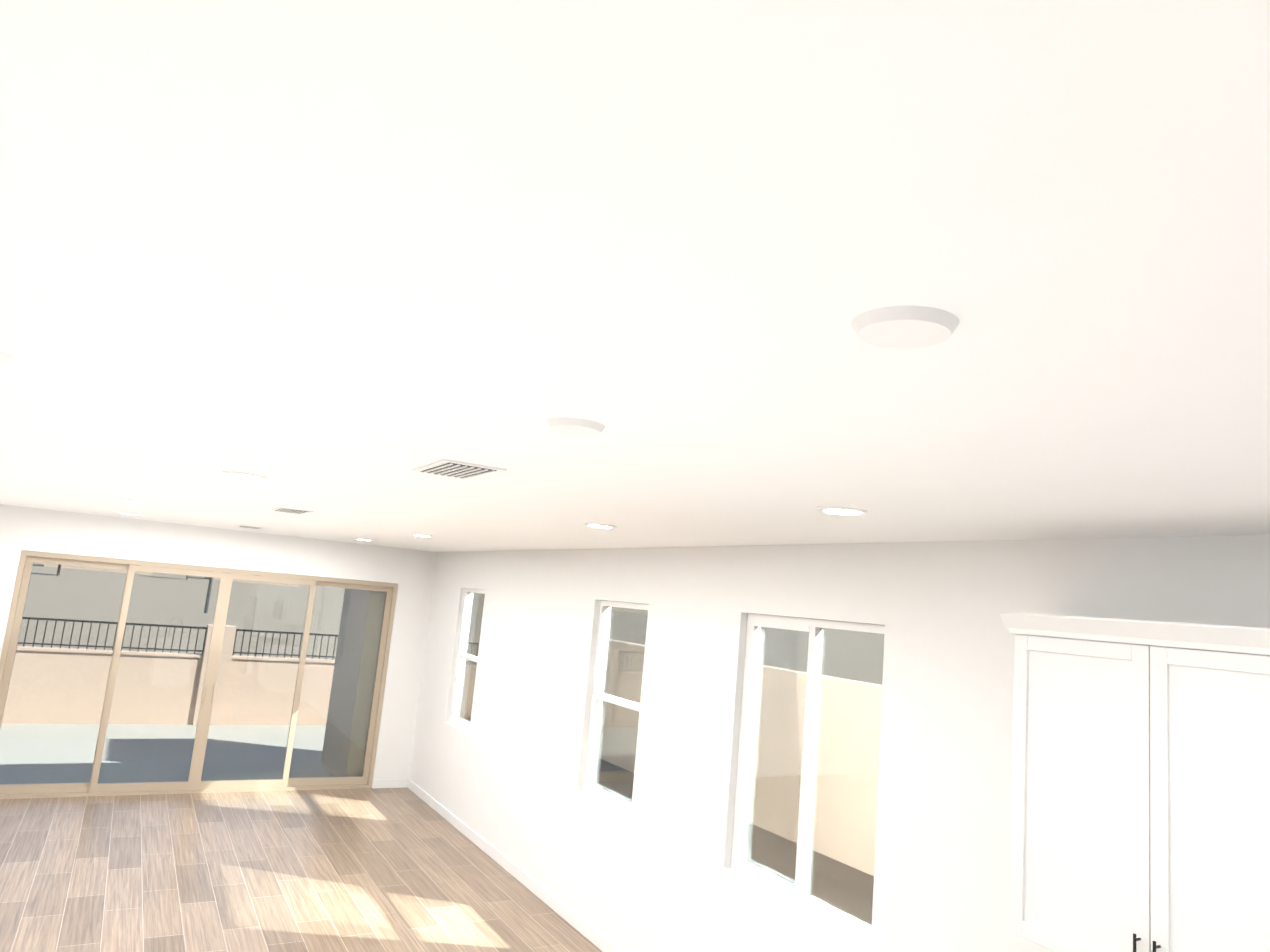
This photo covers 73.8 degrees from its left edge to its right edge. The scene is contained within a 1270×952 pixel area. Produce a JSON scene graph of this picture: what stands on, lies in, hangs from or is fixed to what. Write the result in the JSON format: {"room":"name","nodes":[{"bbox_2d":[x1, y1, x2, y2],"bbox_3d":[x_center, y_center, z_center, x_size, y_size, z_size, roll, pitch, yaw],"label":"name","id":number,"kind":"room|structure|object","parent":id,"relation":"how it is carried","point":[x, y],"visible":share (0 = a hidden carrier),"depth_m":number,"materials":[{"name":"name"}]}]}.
{"room":"kitchen","nodes":[
{"label":"kitchen","id":0,"kind":"room"},
{"bbox_2d":[0,504,436,787],"bbox_3d":[-6.143,1.746,8.467,8.150,2.840,0.150,10,-10,-29],"label":"wall","id":1,"kind":"structure","parent":0,"point":[410,572],"depth_m":9.68,"materials":[{"name":"paint"}]},
{"bbox_2d":[0,550,397,798],"bbox_3d":[-4.664,2.223,9.290,3.796,2.408,0.118,10,-10,-29],"label":"sliding glass door","id":2,"kind":"structure","parent":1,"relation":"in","point":[193,783],"depth_m":9.18,"materials":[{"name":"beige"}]},
{"bbox_2d":[373,779,407,788],"bbox_3d":[-6.160,3.100,8.229,7.975,0.100,0.013,10,-10,-29],"label":"baseboard","id":3,"kind":"structure","parent":1,"relation":"attached to","point":[391,783],"depth_m":10.08,"materials":[{"name":"paint"}]},
{"bbox_2d":[0,788,601,951],"bbox_3d":[-2.041,2.525,1.228,8.300,0.120,16.600,10,-10,-29],"label":"floor","id":4,"kind":"structure","parent":0,"point":[372,870],"depth_m":6.73,"materials":[{"name":"brown wood"}]},
{"bbox_2d":[0,0,1269,551],"bbox_3d":[-1.779,-0.391,1.668,8.300,0.120,16.600,10,-10,-29],"label":"ceiling","id":5,"kind":"structure","parent":0,"point":[340,270],"depth_m":1.06,"materials":[{"name":"paint"}]},
{"bbox_2d":[0,350,12,362],"bbox_3d":[-1.458,-0.272,1.823,0.188,0.010,0.188,10,-10,-29],"label":"recessed light","id":6,"kind":"object","parent":5,"relation":"in","point":[5,357],"visible":0.94,"depth_m":1.85,"materials":[{"name":"paint"}]},
{"bbox_2d":[119,512,140,515],"bbox_3d":[-4.752,0.359,7.962,0.188,0.010,0.188,10,-10,-29],"label":"recessed light","id":7,"kind":"object","parent":5,"relation":"in","point":[130,513],"visible":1,"depth_m":7.92,"materials":[{"name":"paint"}]},
{"bbox_2d":[223,471,267,479],"bbox_3d":[-1.744,-0.002,3.784,0.188,0.010,0.188,10,-10,-29],"label":"recessed light","id":8,"kind":"object","parent":5,"relation":"in","point":[245,475],"visible":1,"depth_m":3.74,"materials":[{"name":"paint"}]},
{"bbox_2d":[236,525,262,528],"bbox_3d":[-3.850,0.515,8.457,0.220,0.010,0.380,10,-10,-29],"label":"ceiling vent","id":9,"kind":"object","parent":5,"relation":"in","point":[248,527],"visible":1,"depth_m":8.39,"materials":[{"name":"metal"}]},
{"bbox_2d":[271,507,313,513],"bbox_3d":[-2.317,0.237,5.706,0.220,0.010,0.380,10,-10,-29],"label":"ceiling vent","id":10,"kind":"object","parent":5,"relation":"in","point":[289,510],"visible":1,"depth_m":5.64,"materials":[{"name":"metal"}]},
{"bbox_2d":[411,533,432,536],"bbox_3d":[-1.810,0.505,7.180,0.188,0.010,0.188,10,-10,-29],"label":"recessed light","id":11,"kind":"object","parent":5,"relation":"in","point":[423,535],"visible":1,"depth_m":7.12,"materials":[{"name":"paint"}]},
{"bbox_2d":[412,459,506,479],"bbox_3d":[-0.631,-0.018,3.009,0.220,0.010,0.380,10,-10,-29],"label":"ceiling vent","id":12,"kind":"object","parent":5,"relation":"in","point":[455,469],"visible":1,"depth_m":2.96,"materials":[{"name":"metal"}]},
{"bbox_2d":[546,417,604,435],"bbox_3d":[-0.144,-0.117,2.047,0.144,0.016,0.144,10,-10,-29],"label":"recessed light","id":13,"kind":"object","parent":5,"relation":"in","point":[574,426],"visible":1,"depth_m":2.01,"materials":[{"name":"paint"}]},
{"bbox_2d":[584,523,616,527],"bbox_3d":[-0.195,0.278,4.718,0.188,0.010,0.188,10,-10,-29],"label":"recessed light","id":14,"kind":"object","parent":5,"relation":"in","point":[598,525],"visible":1,"depth_m":4.67,"materials":[{"name":"paint"}]},
{"bbox_2d":[816,506,867,514],"bbox_3d":[0.776,0.132,3.172,0.188,0.010,0.188,10,-10,-29],"label":"recessed light","id":15,"kind":"object","parent":5,"relation":"in","point":[839,510],"visible":1,"depth_m":3.13,"materials":[{"name":"paint"}]},
{"bbox_2d":[851,305,958,348],"bbox_3d":[0.373,-0.203,1.172,0.144,0.016,0.144,10,-10,-29],"label":"recessed light","id":16,"kind":"object","parent":5,"relation":"in","point":[904,327],"visible":1,"depth_m":1.14,"materials":[{"name":"paint"}]},
{"bbox_2d":[409,534,1269,951],"bbox_3d":[1.584,1.683,3.452,0.150,2.840,16.600,10,-10,-29],"label":"wall","id":17,"kind":"structure","parent":0,"point":[505,776],"depth_m":5.07,"materials":[{"name":"paint"}]},
{"bbox_2d":[445,588,484,734],"bbox_3d":[-1.802,1.988,9.231,0.120,1.498,0.776,10,-10,-29],"label":"window","id":18,"kind":"structure","parent":17,"relation":"in","point":[466,667],"depth_m":9.37,"materials":[{"name":"plastic"}]},
{"bbox_2d":[407,779,623,951],"bbox_3d":[-0.624,3.354,6.621,0.013,0.100,8.318,10,-10,-29],"label":"baseboard","id":19,"kind":"structure","parent":17,"relation":"attached to","point":[593,935],"depth_m":7.13,"materials":[{"name":"paint"}]},
{"bbox_2d":[577,600,648,819],"bbox_3d":[-0.126,1.711,6.396,0.120,1.498,0.826,10,-10,-29],"label":"window","id":20,"kind":"structure","parent":17,"relation":"in","point":[614,720],"depth_m":6.47,"materials":[{"name":"plastic"}]},
{"bbox_2d":[724,613,884,947],"bbox_3d":[0.930,1.536,4.607,0.120,1.498,1.156,10,-10,-29],"label":"window","id":21,"kind":"structure","parent":17,"relation":"in","point":[771,853],"depth_m":4.75,"materials":[{"name":"plastic"}]},
{"bbox_2d":[1008,616,1269,951],"bbox_3d":[1.804,1.080,2.768,0.320,1.116,1.057,10,-10,-29],"label":"upper cabinet","id":22,"kind":"object","parent":17,"relation":"attached to","point":[1140,802],"depth_m":2.75,"materials":[{"name":"paint"}]},
{"label":"outside","id":23,"kind":"structure","parent":0,"visible":0},
{"bbox_2d":[17,556,884,925],"bbox_3d":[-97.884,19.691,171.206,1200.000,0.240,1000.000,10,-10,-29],"label":"sky","id":24,"kind":"structure","parent":23,"point":[243,620],"depth_m":43.83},
{"bbox_2d":[56,558,61,575],"bbox_3d":[-60.334,7.523,89.461,5.445,6.086,5.278,10,-10,-29],"label":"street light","id":25,"kind":"object","parent":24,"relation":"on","point":[58,572],"depth_m":89.09,"materials":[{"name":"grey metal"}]},
{"bbox_2d":[44,552,152,574],"bbox_3d":[-90.328,13.619,143.628,16.000,4.860,15.000,10,-10,-29],"label":"house","id":26,"kind":"structure","parent":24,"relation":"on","point":[93,568],"depth_m":137.08,"materials":[{"name":"paint"}]},
{"bbox_2d":[0,724,333,783],"bbox_3d":[-6.405,3.548,10.759,8.200,0.045,4.350,10,-10,-29],"label":"patio slab","id":27,"kind":"object","parent":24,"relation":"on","point":[159,760],"depth_m":10.89,"materials":[{"name":"concrete"}]},
{"bbox_2d":[2,617,337,724],"bbox_3d":[-8.477,2.820,12.258,20.100,1.560,0.300,10,-10,-29],"label":"wall","id":28,"kind":"structure","parent":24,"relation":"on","point":[233,660],"depth_m":12.87,"materials":[{"name":"beige paint"}]},
{"bbox_2d":[204,571,212,612],"bbox_3d":[-23.137,4.092,44.384,2.140,6.010,0.240,10,-10,-29],"label":"street light","id":29,"kind":"object","parent":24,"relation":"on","point":[208,593],"depth_m":44.50,"materials":[{"name":"metal"}]},
{"bbox_2d":[205,566,299,586],"bbox_3d":[-71.771,17.535,158.870,16.000,4.960,15.000,10,-10,-29],"label":"house","id":30,"kind":"structure","parent":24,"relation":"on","point":[268,583],"depth_m":153.02,"materials":[{"name":"paint"}]},
{"bbox_2d":[321,579,386,776],"bbox_3d":[-3.136,2.265,11.128,1.220,3.260,1.445,10,-10,-29],"label":"column","id":31,"kind":"structure","parent":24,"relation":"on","point":[367,662],"depth_m":10.37,"materials":[{"name":"paint"}]},
{"bbox_2d":[25,550,878,624],"bbox_3d":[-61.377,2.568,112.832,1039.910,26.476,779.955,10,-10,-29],"label":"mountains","id":32,"kind":"structure","parent":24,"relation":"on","point":[618,601],"depth_m":499.56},
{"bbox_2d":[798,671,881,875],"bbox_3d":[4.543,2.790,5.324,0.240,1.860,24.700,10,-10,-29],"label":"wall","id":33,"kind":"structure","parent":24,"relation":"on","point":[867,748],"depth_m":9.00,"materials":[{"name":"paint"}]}
]}

